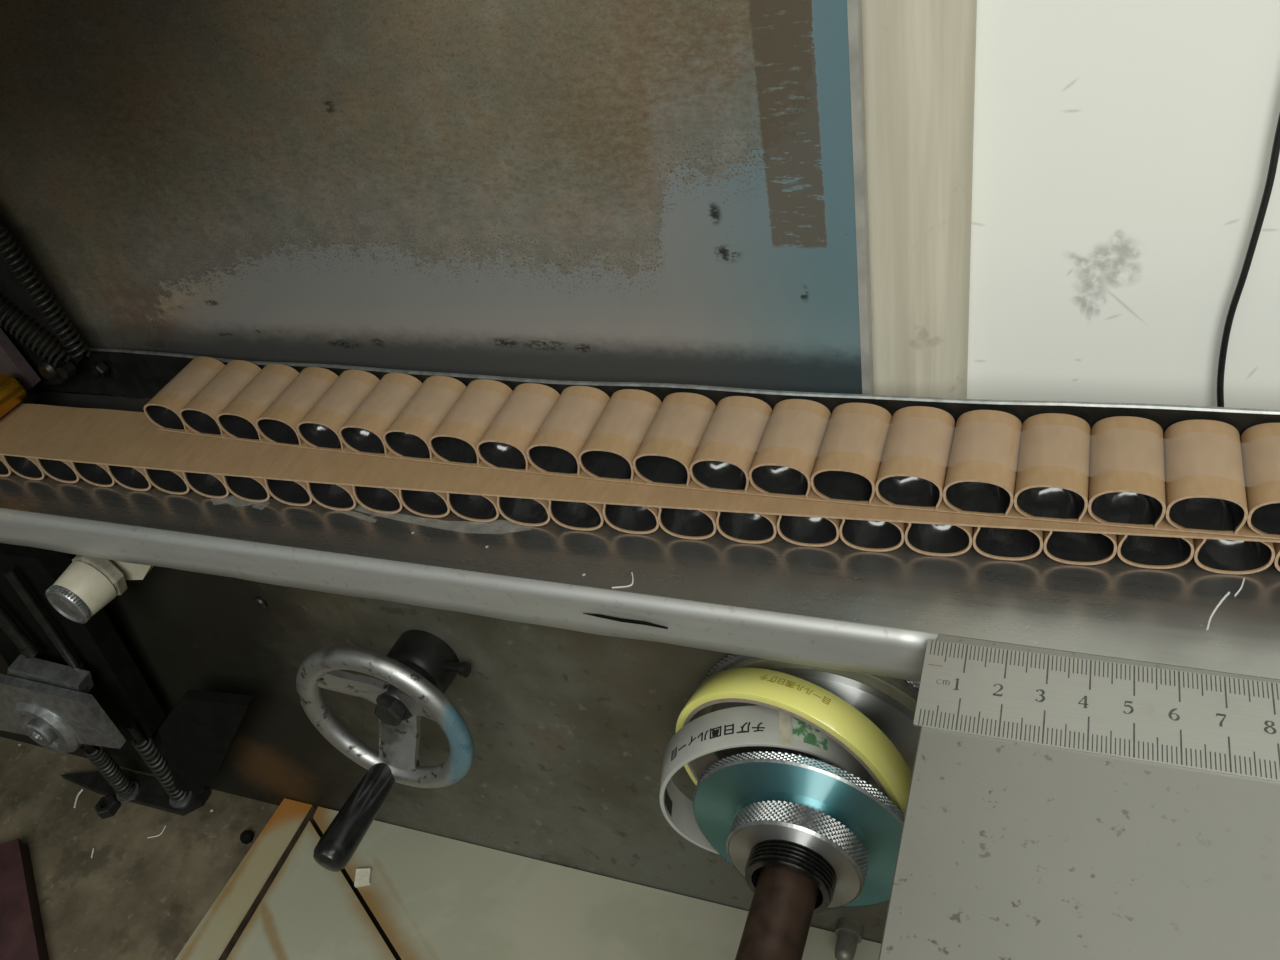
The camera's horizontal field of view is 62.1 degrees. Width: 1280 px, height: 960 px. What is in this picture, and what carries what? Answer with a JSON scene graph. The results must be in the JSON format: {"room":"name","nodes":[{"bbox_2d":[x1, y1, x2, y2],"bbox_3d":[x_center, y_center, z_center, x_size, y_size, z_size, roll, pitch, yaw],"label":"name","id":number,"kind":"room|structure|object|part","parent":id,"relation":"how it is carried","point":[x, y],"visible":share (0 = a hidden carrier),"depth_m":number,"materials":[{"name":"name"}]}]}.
{"room":"workspace","nodes":[
{"label":"workspace","id":0,"kind":"room"},
{"bbox_2d":[0,737,278,959],"bbox_3d":[-0.405,0.364,0.423,2.200,0.020,1.000,5,45,22],"label":"floor","id":1,"kind":"structure","parent":0,"point":[138,896],"depth_m":0.55,"materials":[{"name":"concrete"}]},
{"bbox_2d":[0,838,48,959],"bbox_3d":[-0.339,0.216,0.545,0.135,0.010,0.060,28,56,38],"label":"block","id":2,"kind":"object","parent":1,"relation":"on","point":[22,936],"visible":1,"depth_m":0.53,"materials":[{"name":"paint"}]},
{"bbox_2d":[74,789,82,807],"bbox_3d":[-0.311,0.176,0.588,0.002,0.001,0.011,-8,41,8],"label":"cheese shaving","id":3,"kind":"object","parent":1,"relation":"on","point":[79,793],"visible":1,"depth_m":0.59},
{"bbox_2d":[94,794,120,818],"bbox_3d":[-0.289,0.177,0.577,0.011,0.006,0.012,5,45,22],"label":"nut","id":4,"kind":"object","parent":1,"relation":"on","point":[107,806],"visible":1,"depth_m":0.57,"materials":[{"name":"black paint"}]},
{"bbox_2d":[0,543,253,815],"bbox_3d":[-0.254,0.108,0.501,0.196,0.192,0.044,5,45,22],"label":"bracket","id":5,"kind":"object","parent":1,"relation":"on","point":[68,685],"visible":1,"depth_m":0.48,"materials":[{"name":"metal"}]},
{"bbox_3d":[-0.280,0.061,0.468,0.007,0.048,0.011,-28,42,-14],"label":"guide rod","id":6,"kind":"part","parent":5,"relation":"part of","materials":[{"name":"black metal"}]},
{"bbox_3d":[-0.258,0.064,0.462,0.011,0.070,0.006,-25,42,-12],"label":"guide rod","id":7,"kind":"part","parent":5,"relation":"part of","materials":[{"name":"black metal"}]},
{"bbox_3d":[-0.291,0.107,0.500,0.116,0.045,0.007,5,45,22],"label":"bearing plate","id":8,"kind":"part","parent":5,"relation":"part of","materials":[{"name":"grey metal"}]},
{"bbox_3d":[-0.280,0.150,0.558,0.015,0.057,0.004,12,48,28],"label":"spring rod","id":9,"kind":"part","parent":5,"relation":"part of","materials":[{"name":"black metal"}]},
{"bbox_2d":[116,781,139,802],"bbox_3d":[-0.279,0.170,0.579,0.012,0.001,0.012,5,45,22],"label":"washer","id":10,"kind":"object","parent":5,"relation":"in","point":[129,791],"depth_m":0.58,"materials":[{"name":"grey metal"}]},
{"bbox_3d":[-0.279,0.169,0.585,0.098,0.004,0.015,5,45,22],"label":"foot plate","id":11,"kind":"part","parent":5,"relation":"part of","materials":[{"name":"black paint"}]},
{"bbox_3d":[-0.243,0.143,0.536,0.029,0.083,0.004,15,49,30],"label":"spring rod","id":12,"kind":"part","parent":5,"relation":"part of","materials":[{"name":"black metal"}]},
{"bbox_2d":[169,791,192,807],"bbox_3d":[-0.246,0.170,0.570,0.012,0.001,0.012,5,45,22],"label":"washer","id":13,"kind":"object","parent":5,"relation":"in","point":[181,799],"depth_m":0.57,"materials":[{"name":"grey metal"}]},
{"bbox_2d":[240,830,253,843],"bbox_3d":[-0.202,0.183,0.545,0.007,0.006,0.007,5,45,22],"label":"lump","id":14,"kind":"object","parent":1,"relation":"on","point":[247,836],"visible":1,"depth_m":0.54,"materials":[{"name":"metal"}]},
{"bbox_2d":[0,553,918,959],"bbox_3d":[-0.281,0.082,0.519,1.010,0.220,0.053,5,45,22],"label":"panel","id":15,"kind":"object","parent":1,"relation":"on","point":[571,731],"depth_m":0.45,"materials":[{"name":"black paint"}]},
{"bbox_3d":[-0.224,0.045,0.428,0.022,0.022,0.014,5,45,22],"label":"knob","id":16,"kind":"part","parent":15,"relation":"part of","materials":[{"name":"beige plastic"}]},
{"bbox_3d":[-0.214,0.040,0.431,0.038,0.024,0.038,5,45,22],"label":"cream knob","id":17,"kind":"part","parent":15,"relation":"part of","materials":[{"name":"beige plastic"}]},
{"bbox_2d":[296,630,473,871],"bbox_3d":[-0.100,0.090,0.399,0.082,0.074,0.061,-27,42,-13],"label":"handwheel","id":18,"kind":"object","parent":15,"relation":"attached to","point":[417,671],"visible":1,"depth_m":0.40,"materials":[{"name":"metal"}]},
{"bbox_3d":[-0.108,0.127,0.404,0.014,0.015,0.044,5,45,22],"label":"handle","id":19,"kind":"part","parent":18,"relation":"part of","materials":[{"name":"black plastic"}]},
{"bbox_2d":[0,356,1279,959],"bbox_3d":[-0.164,0.048,0.344,1.350,0.047,0.241,5,45,22],"label":"table","id":20,"kind":"object","parent":15,"relation":"attached to","point":[1008,849],"depth_m":0.31,"materials":[{"name":"silver metal"}]},
{"bbox_2d":[0,373,26,417],"bbox_3d":[-0.277,-0.017,0.423,0.014,0.014,0.075,12,47,27],"label":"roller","id":21,"kind":"object","parent":20,"relation":"on","point":[12,392],"visible":1,"depth_m":0.44,"materials":[{"name":"yellow metal"}]},
{"bbox_2d":[0,225,90,392],"bbox_3d":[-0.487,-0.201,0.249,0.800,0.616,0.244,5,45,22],"label":"coil spring","id":22,"kind":"object","parent":20,"relation":"on","point":[36,348],"visible":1,"depth_m":0.43,"materials":[{"name":"black paint"}]},
{"bbox_3d":[-0.292,-0.061,0.451,0.068,0.067,0.008,5,45,22],"label":"guard plate","id":23,"kind":"part","parent":22,"relation":"part of","materials":[{"name":"metal"}]},
{"bbox_2d":[0,0,873,394],"bbox_3d":[-0.384,-0.304,0.333,0.892,0.621,0.086,5,45,22],"label":"sheet","id":24,"kind":"object","parent":20,"relation":"attached to","point":[641,191],"visible":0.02,"depth_m":0.34,"materials":[{"name":"grey metal"}]},
{"bbox_2d":[612,572,633,587],"bbox_3d":[-0.004,0.031,0.321,0.008,0.001,0.004,-35,45,-22],"label":"pale fibre","id":25,"kind":"object","parent":20,"relation":"on","point":[631,572],"visible":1,"depth_m":0.32,"materials":[{"name":"white fabric"}]},
{"bbox_3d":[-0.032,-0.003,0.357,0.723,0.014,0.039,4,44,20],"label":"corrugated paper strip","id":26,"kind":"part","parent":20,"relation":"part of","materials":[{"name":"brown cardboard"}]},
{"bbox_2d":[30,347,1279,436],"bbox_3d":[0.032,-0.022,0.345,0.720,0.032,0.009,5,45,22],"label":"rail","id":27,"kind":"object","parent":20,"relation":"on","point":[117,372],"visible":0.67,"depth_m":0.34,"materials":[{"name":"black metal"}]},
{"bbox_3d":[0.059,-0.011,0.317,0.527,0.013,0.038,5,45,22],"label":"corrugated paper strip","id":28,"kind":"part","parent":20,"relation":"part of","materials":[{"name":"brown cardboard"}]},
{"bbox_3d":[0.251,0.116,0.152,0.428,0.002,0.166,5,45,22],"label":"extension plate","id":29,"kind":"part","parent":20,"relation":"part of","materials":[{"name":"silver metal"}]},
{"bbox_2d":[913,640,1279,781],"bbox_3d":[0.168,0.060,0.238,0.205,0.001,0.027,5,45,21],"label":"ruler","id":30,"kind":"object","parent":20,"relation":"on","point":[1221,724],"visible":1,"depth_m":0.26,"materials":[{"name":"silver metal"}]},
{"bbox_2d":[1206,592,1229,629],"bbox_3d":[0.148,0.033,0.273,0.001,0.001,0.015,24,54,36],"label":"pale fibre","id":31,"kind":"object","parent":20,"relation":"on","point":[1228,593],"visible":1,"depth_m":0.27,"materials":[{"name":"white fabric"}]},
{"bbox_2d":[1234,578,1244,595],"bbox_3d":[0.156,0.028,0.277,0.001,0.001,0.007,22,53,35],"label":"pale fibre","id":32,"kind":"object","parent":20,"relation":"on","point":[1240,588],"visible":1,"depth_m":0.28,"materials":[{"name":"white fabric"}]},
{"bbox_2d":[692,654,920,959],"bbox_3d":[0.036,0.148,0.309,0.097,0.095,0.184,5,45,22],"label":"spindle","id":33,"kind":"object","parent":15,"relation":"attached to","point":[808,836],"visible":0.72,"depth_m":0.32,"materials":[{"name":"teal metal"}]},
{"bbox_2d":[659,705,867,854],"bbox_3d":[0.041,0.101,0.349,0.068,0.068,0.018,-5,42,11],"label":"tape roll","id":34,"kind":"object","parent":33,"relation":"hanging from","point":[753,725],"visible":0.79,"depth_m":0.33,"materials":[{"name":"paper"}]},
{"bbox_2d":[675,668,911,813],"bbox_3d":[0.050,0.096,0.351,0.082,0.082,0.020,14,48,29],"label":"tape roll","id":35,"kind":"object","parent":33,"relation":"on","point":[806,701],"visible":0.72,"depth_m":0.32,"materials":[{"name":"yellow plastic"}]},
{"bbox_2d":[175,798,880,959],"bbox_3d":[-0.057,0.230,0.446,0.340,0.010,0.143,5,45,22],"label":"board","id":36,"kind":"object","parent":1,"relation":"on","point":[428,896],"visible":0.96,"depth_m":0.49,"materials":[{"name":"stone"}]},
{"bbox_2d":[354,868,371,887],"bbox_3d":[-0.131,0.188,0.505,0.007,0.002,0.008,-12,41,4],"label":"chip","id":37,"kind":"object","parent":36,"relation":"on","point":[362,876],"visible":1,"depth_m":0.50,"materials":[{"name":"white paper"}]},
{"bbox_2d":[32,0,1279,409],"bbox_3d":[0.062,-0.458,0.050,1.800,1.588,0.222,5,45,22],"label":"wall","id":38,"kind":"structure","parent":0,"point":[1122,149],"depth_m":0.30,"materials":[{"name":"white paint"}]},
{"bbox_2d":[861,0,976,398],"bbox_3d":[0.013,-0.391,0.104,0.054,1.341,0.192,5,45,22],"label":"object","id":39,"kind":"structure","parent":38,"relation":"attached to","point":[919,55],"depth_m":0.30,"materials":[{"name":"beige wood"}]},
{"bbox_2d":[1217,113,1279,406],"bbox_3d":[0.152,-0.250,0.160,0.010,0.601,0.091,26,55,37],"label":"cable","id":40,"kind":"object","parent":38,"relation":"hanging from","point":[1275,152],"visible":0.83,"depth_m":0.29,"materials":[{"name":"rubber"}]}
]}

